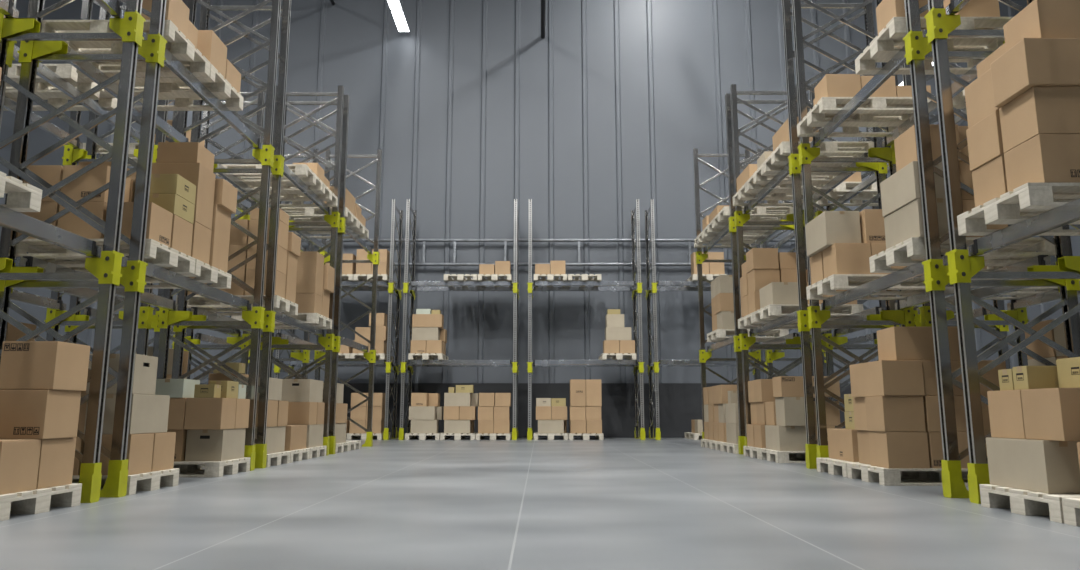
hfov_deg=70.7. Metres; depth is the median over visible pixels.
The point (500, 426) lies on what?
carton
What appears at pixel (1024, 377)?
carton
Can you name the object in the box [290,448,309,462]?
wooden pallet
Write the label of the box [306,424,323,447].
carton
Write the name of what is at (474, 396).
carton
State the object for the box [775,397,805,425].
carton
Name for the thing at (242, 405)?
carton
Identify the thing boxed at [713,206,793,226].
wooden pallet
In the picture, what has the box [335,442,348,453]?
wooden pallet
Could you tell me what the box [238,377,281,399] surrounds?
carton
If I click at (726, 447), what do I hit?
wooden pallet
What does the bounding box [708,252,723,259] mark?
carton
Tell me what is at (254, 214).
carton
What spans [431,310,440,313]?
carton
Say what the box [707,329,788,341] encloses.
wooden pallet
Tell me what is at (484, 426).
carton
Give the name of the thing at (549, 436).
wooden pallet
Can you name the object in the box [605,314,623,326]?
carton
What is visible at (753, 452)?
wooden pallet
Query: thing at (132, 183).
carton
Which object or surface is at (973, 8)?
carton
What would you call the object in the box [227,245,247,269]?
carton
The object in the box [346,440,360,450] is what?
wooden pallet
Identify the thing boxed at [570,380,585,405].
carton
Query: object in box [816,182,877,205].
wooden pallet
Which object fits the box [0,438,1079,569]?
floor
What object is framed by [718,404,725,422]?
carton
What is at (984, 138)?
carton
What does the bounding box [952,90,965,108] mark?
wooden pallet
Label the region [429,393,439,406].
carton
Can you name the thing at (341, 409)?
carton
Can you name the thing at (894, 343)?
carton
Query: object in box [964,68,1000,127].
carton
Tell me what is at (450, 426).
carton
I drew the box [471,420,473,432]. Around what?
carton
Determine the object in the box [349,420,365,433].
carton
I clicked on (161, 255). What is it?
wooden pallet
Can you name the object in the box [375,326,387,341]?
carton
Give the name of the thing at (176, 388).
carton
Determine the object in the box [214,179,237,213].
carton
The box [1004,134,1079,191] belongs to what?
carton
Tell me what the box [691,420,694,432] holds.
carton
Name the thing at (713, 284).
carton
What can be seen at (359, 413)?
carton
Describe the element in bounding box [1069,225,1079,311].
wall
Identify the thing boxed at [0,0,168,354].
rack
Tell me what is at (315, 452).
wooden pallet
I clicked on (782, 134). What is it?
carton
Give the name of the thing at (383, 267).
carton
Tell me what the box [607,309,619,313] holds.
carton
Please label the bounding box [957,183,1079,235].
wooden pallet
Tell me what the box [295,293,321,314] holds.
carton
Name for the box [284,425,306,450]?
carton
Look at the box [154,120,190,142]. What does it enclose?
carton
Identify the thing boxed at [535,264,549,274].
carton
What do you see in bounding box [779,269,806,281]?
carton
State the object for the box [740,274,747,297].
carton
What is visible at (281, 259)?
carton
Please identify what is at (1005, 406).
carton
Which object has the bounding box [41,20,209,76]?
wooden pallet
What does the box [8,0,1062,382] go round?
wall
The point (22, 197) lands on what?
wooden pallet
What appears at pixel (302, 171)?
wooden pallet
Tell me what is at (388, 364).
rack
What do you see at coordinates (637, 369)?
rack
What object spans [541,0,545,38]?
conduit pipe
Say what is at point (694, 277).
wooden pallet
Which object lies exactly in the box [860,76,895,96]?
carton
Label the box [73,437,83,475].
carton
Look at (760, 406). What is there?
carton
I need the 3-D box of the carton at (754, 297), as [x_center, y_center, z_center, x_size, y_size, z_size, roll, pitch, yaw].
[3.195,0.265,10.862,0.360,0.310,0.360,0,-10,0]
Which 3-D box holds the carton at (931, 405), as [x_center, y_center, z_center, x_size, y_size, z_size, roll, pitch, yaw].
[3.565,1.156,6.840,0.360,0.310,0.360,0,-10,0]
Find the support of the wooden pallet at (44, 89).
on the rack at (74, 153)
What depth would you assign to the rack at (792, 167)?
9.40 m
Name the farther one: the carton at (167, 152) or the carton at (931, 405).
the carton at (167, 152)
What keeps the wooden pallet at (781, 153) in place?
on the rack at (792, 167)
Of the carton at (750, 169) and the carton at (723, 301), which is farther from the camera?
the carton at (723, 301)
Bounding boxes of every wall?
[0,0,28,236]
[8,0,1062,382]
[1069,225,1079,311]
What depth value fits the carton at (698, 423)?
17.72 m
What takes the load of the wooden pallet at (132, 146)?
on the rack at (87, 312)
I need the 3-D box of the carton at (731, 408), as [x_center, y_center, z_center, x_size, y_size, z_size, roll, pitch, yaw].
[3.195,2.031,12.059,0.360,0.311,0.622,0,-10,0]
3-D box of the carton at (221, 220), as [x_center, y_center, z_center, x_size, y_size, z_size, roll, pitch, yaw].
[-3.335,-0.452,7.556,0.360,0.630,0.360,0,-10,0]
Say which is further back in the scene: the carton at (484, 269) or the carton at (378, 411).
the carton at (484, 269)
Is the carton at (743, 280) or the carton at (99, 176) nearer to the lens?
the carton at (99, 176)
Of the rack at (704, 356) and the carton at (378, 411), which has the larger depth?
the carton at (378, 411)
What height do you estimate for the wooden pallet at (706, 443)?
0.144 m
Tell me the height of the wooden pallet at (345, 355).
0.144 m
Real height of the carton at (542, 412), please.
0.310 m
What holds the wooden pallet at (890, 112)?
on the rack at (916, 49)
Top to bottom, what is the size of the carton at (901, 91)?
0.150 m
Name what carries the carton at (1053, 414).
on the carton at (1043, 466)
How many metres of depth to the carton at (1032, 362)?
6.53 m
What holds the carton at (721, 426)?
on the wooden pallet at (717, 445)
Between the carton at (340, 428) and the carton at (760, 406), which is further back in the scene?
the carton at (340, 428)
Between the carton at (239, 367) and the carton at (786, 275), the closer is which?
the carton at (239, 367)
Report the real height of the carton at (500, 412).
0.310 m
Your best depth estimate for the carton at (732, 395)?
12.16 m
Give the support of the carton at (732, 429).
on the wooden pallet
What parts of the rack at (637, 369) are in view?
post, post, post, post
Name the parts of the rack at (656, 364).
post, post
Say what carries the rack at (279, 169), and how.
on the floor
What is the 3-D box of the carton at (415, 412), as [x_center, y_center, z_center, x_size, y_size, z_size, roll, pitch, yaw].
[-2.755,3.012,17.909,0.602,0.311,0.360,0,-10,0]
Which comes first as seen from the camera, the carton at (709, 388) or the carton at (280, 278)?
the carton at (280, 278)
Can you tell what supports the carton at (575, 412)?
on the carton at (576, 426)
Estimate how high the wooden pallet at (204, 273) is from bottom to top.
0.144 m
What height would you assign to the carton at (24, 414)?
0.310 m
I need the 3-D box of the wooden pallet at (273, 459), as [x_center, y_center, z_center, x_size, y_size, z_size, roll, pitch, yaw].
[-3.725,2.087,9.133,1.200,0.144,0.800,0,-10,0]
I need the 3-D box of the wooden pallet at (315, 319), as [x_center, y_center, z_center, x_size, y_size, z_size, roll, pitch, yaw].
[-3.725,0.529,11.061,1.200,0.144,0.800,0,-10,0]
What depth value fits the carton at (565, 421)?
18.08 m
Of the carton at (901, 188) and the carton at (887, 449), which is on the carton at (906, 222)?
the carton at (901, 188)
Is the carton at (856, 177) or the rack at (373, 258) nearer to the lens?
the carton at (856, 177)
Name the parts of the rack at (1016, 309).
post, post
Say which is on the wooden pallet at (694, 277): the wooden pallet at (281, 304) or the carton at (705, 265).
the carton at (705, 265)
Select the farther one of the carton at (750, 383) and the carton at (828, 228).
the carton at (750, 383)
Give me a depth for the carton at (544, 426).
17.69 m
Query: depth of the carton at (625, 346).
18.00 m
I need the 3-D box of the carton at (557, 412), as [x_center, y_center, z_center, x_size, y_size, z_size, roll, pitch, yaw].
[0.452,3.012,17.908,0.360,0.310,0.360,0,-10,0]
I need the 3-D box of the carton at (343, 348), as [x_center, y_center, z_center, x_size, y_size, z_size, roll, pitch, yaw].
[-4.694,1.547,18.174,0.360,0.200,0.360,0,-10,0]
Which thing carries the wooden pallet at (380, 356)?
on the rack at (388, 364)
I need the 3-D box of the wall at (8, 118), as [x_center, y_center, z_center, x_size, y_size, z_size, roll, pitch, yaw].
[-14.037,-5.379,8.314,0.165,14.600,24.620,0,-10,0]
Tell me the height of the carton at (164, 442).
0.310 m
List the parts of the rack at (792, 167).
post, post, post, post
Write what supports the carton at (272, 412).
on the carton at (275, 436)
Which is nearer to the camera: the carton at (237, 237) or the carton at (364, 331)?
the carton at (237, 237)
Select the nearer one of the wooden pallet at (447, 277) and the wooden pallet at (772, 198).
the wooden pallet at (772, 198)
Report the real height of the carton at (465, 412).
0.310 m
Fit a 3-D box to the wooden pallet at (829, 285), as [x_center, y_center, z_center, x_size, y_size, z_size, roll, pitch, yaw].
[3.565,0.028,8.076,1.200,0.144,0.800,0,-10,0]
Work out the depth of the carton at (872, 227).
7.83 m
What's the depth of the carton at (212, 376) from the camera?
9.00 m
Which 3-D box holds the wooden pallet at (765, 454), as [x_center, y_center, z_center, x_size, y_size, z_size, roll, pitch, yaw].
[3.565,2.215,9.894,1.200,0.144,0.800,0,-10,0]
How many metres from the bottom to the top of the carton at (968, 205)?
0.310 m
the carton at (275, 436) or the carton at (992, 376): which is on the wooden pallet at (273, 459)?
the carton at (275, 436)
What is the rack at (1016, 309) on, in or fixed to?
on the floor
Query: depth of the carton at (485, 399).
17.79 m
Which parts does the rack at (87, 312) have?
post, post, post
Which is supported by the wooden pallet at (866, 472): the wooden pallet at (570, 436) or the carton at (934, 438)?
the carton at (934, 438)
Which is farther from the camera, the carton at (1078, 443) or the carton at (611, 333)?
the carton at (611, 333)
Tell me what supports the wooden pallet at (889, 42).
on the rack at (916, 49)
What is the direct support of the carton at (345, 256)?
on the carton at (347, 268)
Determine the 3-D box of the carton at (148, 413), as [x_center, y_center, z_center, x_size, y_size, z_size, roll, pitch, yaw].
[-3.355,1.051,6.217,0.360,0.311,0.602,0,-10,0]
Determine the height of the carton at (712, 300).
0.310 m
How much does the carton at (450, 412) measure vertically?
0.310 m
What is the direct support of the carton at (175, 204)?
on the carton at (182, 230)
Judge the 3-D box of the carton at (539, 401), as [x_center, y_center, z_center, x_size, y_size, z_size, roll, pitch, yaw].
[0.082,2.767,17.970,0.342,0.191,0.341,0,-10,0]
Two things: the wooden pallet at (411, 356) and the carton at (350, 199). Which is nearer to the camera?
the carton at (350, 199)
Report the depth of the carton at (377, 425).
17.69 m
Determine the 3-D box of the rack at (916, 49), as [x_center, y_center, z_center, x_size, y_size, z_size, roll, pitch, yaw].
[3.585,-1.048,7.415,1.139,5.760,2.768,0,-10,0]
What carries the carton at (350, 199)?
on the wooden pallet at (298, 214)
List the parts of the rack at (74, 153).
post, post, post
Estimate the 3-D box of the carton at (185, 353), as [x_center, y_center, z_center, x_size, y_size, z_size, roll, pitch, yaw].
[-4.660,0.972,9.512,0.360,0.310,0.360,0,-10,0]
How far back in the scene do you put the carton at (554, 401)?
17.80 m
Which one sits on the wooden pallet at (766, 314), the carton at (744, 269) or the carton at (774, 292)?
the carton at (774, 292)
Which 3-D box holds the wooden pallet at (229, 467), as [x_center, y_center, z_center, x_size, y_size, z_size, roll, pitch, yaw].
[-3.725,1.867,7.818,1.200,0.144,0.800,0,-10,0]
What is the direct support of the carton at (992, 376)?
on the carton at (985, 409)
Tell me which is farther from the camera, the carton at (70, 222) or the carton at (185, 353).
the carton at (185, 353)
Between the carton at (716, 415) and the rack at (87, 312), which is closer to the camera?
the rack at (87, 312)
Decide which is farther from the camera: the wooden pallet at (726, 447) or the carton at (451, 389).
the carton at (451, 389)
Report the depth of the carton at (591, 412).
17.75 m
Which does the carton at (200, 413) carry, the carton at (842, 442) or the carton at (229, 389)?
the carton at (229, 389)
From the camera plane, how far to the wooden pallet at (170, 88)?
7.62 m
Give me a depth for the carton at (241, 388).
8.18 m
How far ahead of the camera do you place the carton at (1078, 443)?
4.33 m
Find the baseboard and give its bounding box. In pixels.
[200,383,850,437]
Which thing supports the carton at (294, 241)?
on the carton at (291, 269)
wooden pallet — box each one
[0,171,41,211]
[0,483,81,520]
[3,64,116,110]
[15,239,194,273]
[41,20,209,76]
[72,468,178,494]
[78,259,231,288]
[83,143,154,165]
[84,64,243,110]
[173,457,250,476]
[176,295,297,315]
[201,451,289,467]
[216,164,322,191]
[231,313,331,328]
[240,183,337,206]
[281,207,357,227]
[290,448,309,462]
[295,220,368,238]
[310,446,326,458]
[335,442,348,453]
[338,353,349,357]
[342,274,362,286]
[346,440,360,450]
[347,432,391,439]
[350,353,393,362]
[353,274,395,287]
[405,432,443,439]
[408,353,447,359]
[440,432,477,439]
[444,274,480,286]
[476,432,511,439]
[478,274,512,286]
[534,274,566,286]
[534,432,567,439]
[566,274,600,286]
[567,432,603,439]
[598,353,635,359]
[684,274,725,286]
[684,432,701,439]
[694,231,760,247]
[701,439,710,448]
[703,220,767,237]
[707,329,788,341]
[711,440,721,450]
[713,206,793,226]
[722,442,738,453]
[733,182,820,205]
[738,312,797,328]
[743,446,798,458]
[747,164,842,190]
[753,304,862,322]
[759,448,805,462]
[763,141,873,172]
[797,97,930,136]
[806,274,925,299]
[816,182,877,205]
[816,458,901,477]
[847,463,967,485]
[855,17,1012,74]
[869,237,1055,272]
[946,279,1079,299]
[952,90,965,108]
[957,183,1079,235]
[979,484,1079,522]
[1062,498,1079,525]
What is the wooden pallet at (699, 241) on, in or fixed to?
on the rack at (704, 356)
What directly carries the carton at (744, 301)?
on the wooden pallet at (745, 322)
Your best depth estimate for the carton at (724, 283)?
12.94 m
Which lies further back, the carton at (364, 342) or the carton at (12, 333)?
the carton at (364, 342)
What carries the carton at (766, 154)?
on the wooden pallet at (759, 177)
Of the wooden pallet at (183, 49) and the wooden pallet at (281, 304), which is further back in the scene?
the wooden pallet at (281, 304)
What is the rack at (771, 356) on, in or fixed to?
on the floor
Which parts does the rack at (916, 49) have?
post, post, post, post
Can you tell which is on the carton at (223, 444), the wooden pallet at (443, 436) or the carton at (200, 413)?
the carton at (200, 413)
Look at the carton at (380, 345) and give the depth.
18.01 m
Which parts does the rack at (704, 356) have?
post, post, post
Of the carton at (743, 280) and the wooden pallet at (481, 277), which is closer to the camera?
the carton at (743, 280)
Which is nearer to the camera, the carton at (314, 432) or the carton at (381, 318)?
the carton at (314, 432)
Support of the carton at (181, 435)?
on the wooden pallet at (229, 467)
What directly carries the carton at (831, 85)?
on the wooden pallet at (890, 112)
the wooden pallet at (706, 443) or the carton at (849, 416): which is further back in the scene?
the wooden pallet at (706, 443)
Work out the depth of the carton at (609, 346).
18.00 m
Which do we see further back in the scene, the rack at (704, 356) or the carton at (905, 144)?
the rack at (704, 356)
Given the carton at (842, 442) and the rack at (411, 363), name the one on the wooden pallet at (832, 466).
the carton at (842, 442)
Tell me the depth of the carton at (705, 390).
13.96 m
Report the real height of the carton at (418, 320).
0.310 m
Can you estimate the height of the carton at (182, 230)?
0.310 m
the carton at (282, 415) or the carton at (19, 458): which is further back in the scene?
the carton at (282, 415)
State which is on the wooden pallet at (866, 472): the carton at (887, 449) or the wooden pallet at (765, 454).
the carton at (887, 449)
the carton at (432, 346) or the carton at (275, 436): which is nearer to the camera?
the carton at (275, 436)
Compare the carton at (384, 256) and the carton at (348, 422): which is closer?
the carton at (348, 422)
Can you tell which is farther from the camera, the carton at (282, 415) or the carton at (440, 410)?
the carton at (440, 410)
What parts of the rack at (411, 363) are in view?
post, post, post, post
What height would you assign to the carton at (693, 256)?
0.240 m
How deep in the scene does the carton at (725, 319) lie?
12.84 m
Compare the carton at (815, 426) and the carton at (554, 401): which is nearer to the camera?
the carton at (815, 426)
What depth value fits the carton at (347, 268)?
18.33 m
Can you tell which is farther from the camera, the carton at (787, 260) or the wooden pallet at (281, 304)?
the carton at (787, 260)
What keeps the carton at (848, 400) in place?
on the carton at (849, 416)
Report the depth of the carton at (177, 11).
6.61 m
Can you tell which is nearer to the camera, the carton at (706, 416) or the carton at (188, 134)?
the carton at (188, 134)
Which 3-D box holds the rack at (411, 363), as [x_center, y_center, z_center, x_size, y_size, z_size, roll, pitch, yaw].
[-1.905,0.836,18.649,2.768,5.760,1.139,0,-10,0]
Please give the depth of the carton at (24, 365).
4.93 m
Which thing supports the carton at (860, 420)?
on the carton at (862, 435)
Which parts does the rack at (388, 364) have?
post, post, post, post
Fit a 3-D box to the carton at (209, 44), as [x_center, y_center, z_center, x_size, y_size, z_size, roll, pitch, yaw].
[-3.335,-2.248,7.482,0.360,0.360,0.360,0,-10,0]
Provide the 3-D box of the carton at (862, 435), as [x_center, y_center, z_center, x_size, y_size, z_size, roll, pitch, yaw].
[3.245,1.527,7.163,0.360,0.310,0.360,0,-10,0]
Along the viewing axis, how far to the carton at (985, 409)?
6.66 m
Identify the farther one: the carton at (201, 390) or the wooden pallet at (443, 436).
the wooden pallet at (443, 436)
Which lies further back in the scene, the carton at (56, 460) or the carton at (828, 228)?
the carton at (828, 228)
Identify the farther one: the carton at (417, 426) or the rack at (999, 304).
the carton at (417, 426)
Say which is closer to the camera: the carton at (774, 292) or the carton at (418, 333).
the carton at (774, 292)
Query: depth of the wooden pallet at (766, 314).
10.02 m
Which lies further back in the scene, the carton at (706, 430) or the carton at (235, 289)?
the carton at (706, 430)
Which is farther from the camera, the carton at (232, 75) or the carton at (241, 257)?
the carton at (241, 257)
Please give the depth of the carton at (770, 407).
10.13 m
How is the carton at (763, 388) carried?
on the carton at (760, 406)
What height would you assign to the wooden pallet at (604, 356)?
0.144 m
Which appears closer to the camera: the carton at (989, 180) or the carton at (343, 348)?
the carton at (989, 180)
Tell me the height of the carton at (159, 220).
0.310 m
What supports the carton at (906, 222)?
on the wooden pallet at (911, 251)
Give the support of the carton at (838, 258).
on the wooden pallet at (829, 285)
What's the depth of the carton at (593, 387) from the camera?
17.82 m
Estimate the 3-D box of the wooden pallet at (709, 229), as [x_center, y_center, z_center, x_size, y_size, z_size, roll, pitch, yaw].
[3.565,-0.992,13.450,1.200,0.144,0.800,0,-10,0]
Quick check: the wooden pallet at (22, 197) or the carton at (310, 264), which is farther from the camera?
the carton at (310, 264)
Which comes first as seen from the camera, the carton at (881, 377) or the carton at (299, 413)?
the carton at (881, 377)
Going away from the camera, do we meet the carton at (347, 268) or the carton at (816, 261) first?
the carton at (816, 261)
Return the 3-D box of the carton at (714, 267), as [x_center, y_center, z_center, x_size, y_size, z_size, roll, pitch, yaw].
[4.257,-0.376,18.497,0.360,0.310,0.360,0,-10,0]
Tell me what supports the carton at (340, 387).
on the carton at (341, 409)
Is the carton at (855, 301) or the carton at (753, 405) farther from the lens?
the carton at (753, 405)
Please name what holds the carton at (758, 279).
on the carton at (754, 297)
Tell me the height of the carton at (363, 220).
0.220 m
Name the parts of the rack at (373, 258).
post, post, post, post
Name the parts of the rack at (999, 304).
post, post, post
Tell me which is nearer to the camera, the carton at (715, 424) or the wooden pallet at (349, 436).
the carton at (715, 424)
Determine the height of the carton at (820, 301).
0.310 m
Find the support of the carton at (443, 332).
on the carton at (444, 347)
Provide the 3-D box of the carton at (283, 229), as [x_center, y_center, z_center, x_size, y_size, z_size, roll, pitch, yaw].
[-3.345,-0.614,9.393,0.360,0.310,0.360,0,-10,0]
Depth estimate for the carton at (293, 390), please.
10.51 m
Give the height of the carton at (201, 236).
0.360 m
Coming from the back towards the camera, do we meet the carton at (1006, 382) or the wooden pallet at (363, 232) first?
the wooden pallet at (363, 232)
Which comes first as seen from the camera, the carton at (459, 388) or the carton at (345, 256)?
the carton at (459, 388)
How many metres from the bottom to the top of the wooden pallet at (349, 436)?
0.144 m
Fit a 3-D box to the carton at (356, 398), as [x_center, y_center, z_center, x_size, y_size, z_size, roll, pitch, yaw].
[-4.236,2.706,17.970,0.360,0.310,0.360,0,-10,0]
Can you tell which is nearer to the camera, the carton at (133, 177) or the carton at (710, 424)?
the carton at (133, 177)
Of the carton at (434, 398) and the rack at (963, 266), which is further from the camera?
the carton at (434, 398)
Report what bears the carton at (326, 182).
on the wooden pallet at (297, 198)
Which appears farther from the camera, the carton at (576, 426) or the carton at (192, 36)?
the carton at (576, 426)
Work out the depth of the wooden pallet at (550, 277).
18.24 m
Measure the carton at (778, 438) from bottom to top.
0.311 m
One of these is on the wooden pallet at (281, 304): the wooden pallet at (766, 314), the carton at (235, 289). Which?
the carton at (235, 289)
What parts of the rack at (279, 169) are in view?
post, post, post, post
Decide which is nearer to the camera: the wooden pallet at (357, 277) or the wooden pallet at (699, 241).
the wooden pallet at (699, 241)
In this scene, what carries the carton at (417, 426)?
on the wooden pallet at (408, 436)
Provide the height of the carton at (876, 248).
0.330 m
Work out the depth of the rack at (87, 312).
9.57 m
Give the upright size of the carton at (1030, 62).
0.310 m
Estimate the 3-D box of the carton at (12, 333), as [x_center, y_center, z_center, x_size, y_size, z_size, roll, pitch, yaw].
[-4.660,0.479,6.576,0.360,0.310,0.360,0,-10,0]
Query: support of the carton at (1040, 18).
on the carton at (1030, 62)
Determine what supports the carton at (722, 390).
on the carton
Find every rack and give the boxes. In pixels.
[0,0,145,502]
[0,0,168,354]
[0,0,280,496]
[65,0,264,381]
[171,0,343,467]
[184,101,318,383]
[270,95,381,453]
[273,199,402,439]
[399,199,518,439]
[527,199,644,439]
[645,199,767,439]
[693,93,801,453]
[730,0,899,468]
[757,93,885,427]
[792,0,1079,497]
[809,62,1010,426]
[902,62,1079,365]
[924,0,1079,503]
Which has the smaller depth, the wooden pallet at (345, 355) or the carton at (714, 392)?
the carton at (714, 392)
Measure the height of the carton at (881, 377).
0.310 m
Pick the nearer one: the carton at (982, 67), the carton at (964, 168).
the carton at (982, 67)
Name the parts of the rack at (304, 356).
post, post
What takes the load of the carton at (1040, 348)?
on the carton
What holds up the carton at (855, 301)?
on the wooden pallet at (766, 314)
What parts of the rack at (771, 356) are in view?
post, post, post, post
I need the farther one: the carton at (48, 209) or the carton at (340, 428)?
the carton at (340, 428)
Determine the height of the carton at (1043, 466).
0.311 m
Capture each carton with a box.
[0,341,89,390]
[0,390,80,438]
[0,439,40,494]
[5,322,35,340]
[17,202,59,238]
[24,165,63,201]
[36,437,75,488]
[57,202,106,238]
[61,165,130,202]
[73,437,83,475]
[78,162,135,180]
[78,394,86,432]
[83,433,153,475]
[84,394,169,433]
[86,354,157,394]
[121,202,172,246]
[129,180,135,201]
[136,347,173,373]
[141,0,189,38]
[149,193,194,223]
[150,174,195,204]
[151,163,215,229]
[151,432,175,471]
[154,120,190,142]
[155,379,199,397]
[157,142,213,171]
[167,398,185,429]
[167,429,186,461]
[170,214,192,255]
[171,351,188,374]
[184,398,236,429]
[185,428,245,460]
[187,20,197,47]
[191,221,211,263]
[194,384,220,397]
[197,30,226,78]
[208,373,248,383]
[209,204,230,271]
[210,381,238,397]
[213,363,245,373]
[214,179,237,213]
[220,270,245,294]
[225,59,240,92]
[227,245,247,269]
[229,219,248,244]
[235,398,249,428]
[237,384,245,398]
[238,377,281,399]
[245,270,285,297]
[246,245,286,274]
[248,219,288,249]
[250,208,288,225]
[254,426,285,453]
[255,400,277,426]
[277,401,288,425]
[280,379,322,401]
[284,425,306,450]
[285,251,297,302]
[287,232,300,256]
[287,402,316,424]
[293,163,323,182]
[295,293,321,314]
[296,251,323,296]
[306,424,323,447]
[313,186,355,215]
[316,402,324,423]
[322,289,329,317]
[322,383,343,402]
[323,265,334,292]
[324,176,329,188]
[335,403,347,422]
[335,423,346,443]
[338,345,352,353]
[342,254,355,263]
[342,263,355,274]
[346,420,349,432]
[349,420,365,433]
[350,406,366,419]
[351,393,366,405]
[353,340,368,353]
[355,204,361,222]
[355,327,370,339]
[356,249,368,259]
[356,263,371,274]
[361,214,365,225]
[365,420,383,433]
[366,406,384,419]
[367,393,384,405]
[368,340,386,353]
[369,313,386,326]
[371,262,388,275]
[372,249,389,263]
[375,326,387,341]
[409,406,436,419]
[410,340,425,353]
[411,393,428,405]
[411,420,438,433]
[412,314,443,328]
[412,327,439,339]
[416,309,430,313]
[426,340,443,353]
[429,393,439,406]
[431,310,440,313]
[436,407,443,419]
[440,329,446,342]
[443,342,445,354]
[443,406,459,419]
[444,393,470,405]
[444,420,470,433]
[448,387,454,392]
[456,385,473,392]
[459,406,475,419]
[471,393,478,406]
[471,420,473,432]
[478,406,493,419]
[478,420,493,433]
[479,264,494,274]
[479,393,494,405]
[494,406,509,419]
[494,420,509,433]
[495,261,510,274]
[495,393,510,405]
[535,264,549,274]
[536,398,550,405]
[536,406,550,419]
[538,420,563,433]
[550,261,564,274]
[551,398,565,405]
[551,406,566,419]
[564,420,566,432]
[569,406,584,419]
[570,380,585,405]
[570,420,585,433]
[585,406,600,419]
[586,380,601,405]
[586,420,601,433]
[603,340,619,353]
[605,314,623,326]
[605,327,631,340]
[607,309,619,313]
[619,340,634,353]
[691,252,708,263]
[691,262,708,275]
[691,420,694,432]
[695,420,702,432]
[702,215,708,229]
[703,387,708,404]
[704,405,708,421]
[704,422,708,439]
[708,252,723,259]
[708,387,712,403]
[708,404,713,421]
[708,422,713,439]
[709,205,728,222]
[709,262,724,274]
[711,279,715,298]
[711,297,715,315]
[712,314,716,330]
[712,386,716,403]
[713,422,718,440]
[714,404,718,421]
[715,275,732,294]
[715,293,733,313]
[716,385,736,403]
[717,311,734,328]
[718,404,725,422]
[718,423,726,441]
[725,403,738,422]
[726,423,738,443]
[728,391,737,402]
[736,164,756,191]
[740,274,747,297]
[741,262,747,276]
[741,295,747,316]
[746,248,778,272]
[746,424,757,446]
[747,269,779,293]
[748,291,759,313]
[748,380,753,401]
[750,402,756,423]
[754,379,775,401]
[754,425,765,447]
[756,402,765,424]
[757,151,772,168]
[759,282,798,308]
[765,401,775,424]
[765,425,806,450]
[772,117,818,150]
[772,376,803,396]
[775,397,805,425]
[778,252,796,269]
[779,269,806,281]
[805,211,860,255]
[807,282,827,303]
[810,251,823,284]
[812,376,839,397]
[814,74,860,103]
[814,401,839,425]
[815,426,834,444]
[823,243,872,278]
[827,428,858,461]
[828,290,856,303]
[843,172,861,181]
[844,394,853,410]
[844,412,854,428]
[849,360,924,396]
[853,397,866,430]
[857,430,870,464]
[859,209,885,243]
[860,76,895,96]
[865,396,925,431]
[869,431,929,467]
[870,243,907,273]
[876,0,928,35]
[877,327,959,359]
[880,161,944,216]
[884,198,948,248]
[894,125,961,170]
[896,86,930,96]
[922,360,963,395]
[923,396,966,431]
[927,432,969,467]
[943,0,999,16]
[958,126,968,162]
[959,162,973,199]
[962,200,1007,236]
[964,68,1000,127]
[966,110,1003,170]
[972,155,1007,206]
[976,43,1005,76]
[978,360,1005,395]
[981,396,990,431]
[986,437,1079,493]
[987,390,1025,438]
[990,38,1079,106]
[998,369,1014,389]
[999,86,1079,152]
[1003,0,1079,50]
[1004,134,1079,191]
[1012,366,1058,389]
[1021,388,1079,440]
[1024,320,1057,358]
[1028,357,1056,365]
[1053,318,1065,355]
[1056,357,1079,387]
[1077,442,1079,467]
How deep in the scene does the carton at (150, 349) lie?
9.21 m
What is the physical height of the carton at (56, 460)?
0.310 m
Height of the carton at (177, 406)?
0.310 m
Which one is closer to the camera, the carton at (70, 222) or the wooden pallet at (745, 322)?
the carton at (70, 222)
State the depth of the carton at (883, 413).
6.67 m
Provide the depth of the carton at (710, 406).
13.48 m
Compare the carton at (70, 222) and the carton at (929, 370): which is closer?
the carton at (70, 222)
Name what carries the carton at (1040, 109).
on the carton at (1043, 158)
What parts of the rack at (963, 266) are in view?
post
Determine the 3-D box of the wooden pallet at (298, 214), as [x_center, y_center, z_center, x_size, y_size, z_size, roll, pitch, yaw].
[-3.725,-1.120,12.689,1.200,0.144,0.800,0,-10,0]
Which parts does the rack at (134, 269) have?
post, post, post, post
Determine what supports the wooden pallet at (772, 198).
on the rack at (792, 167)
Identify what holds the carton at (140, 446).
on the wooden pallet at (149, 481)
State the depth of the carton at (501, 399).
17.79 m
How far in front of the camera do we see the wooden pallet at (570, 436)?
17.62 m
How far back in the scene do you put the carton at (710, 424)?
13.43 m
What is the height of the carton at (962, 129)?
0.310 m
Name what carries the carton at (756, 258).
on the carton at (758, 279)
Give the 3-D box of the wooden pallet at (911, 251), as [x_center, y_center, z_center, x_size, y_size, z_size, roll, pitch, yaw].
[3.565,-0.244,6.454,1.200,0.144,0.800,0,-10,0]
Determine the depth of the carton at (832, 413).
9.68 m
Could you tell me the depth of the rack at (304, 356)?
12.47 m
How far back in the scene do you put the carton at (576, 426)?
17.69 m
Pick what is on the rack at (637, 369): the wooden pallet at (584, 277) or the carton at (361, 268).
the wooden pallet at (584, 277)
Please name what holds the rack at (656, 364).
on the floor
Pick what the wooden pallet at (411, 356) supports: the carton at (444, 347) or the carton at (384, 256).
the carton at (444, 347)
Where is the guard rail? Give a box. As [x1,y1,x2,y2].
[301,239,794,265]
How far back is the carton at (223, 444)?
7.59 m
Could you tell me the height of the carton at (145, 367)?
0.311 m
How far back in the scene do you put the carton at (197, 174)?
7.10 m
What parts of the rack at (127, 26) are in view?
post, post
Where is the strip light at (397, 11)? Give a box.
[387,0,409,31]
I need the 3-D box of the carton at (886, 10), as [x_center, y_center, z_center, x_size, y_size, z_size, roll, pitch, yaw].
[3.195,-2.365,6.638,0.360,0.310,0.360,0,-10,0]
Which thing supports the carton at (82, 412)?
on the carton at (79, 442)

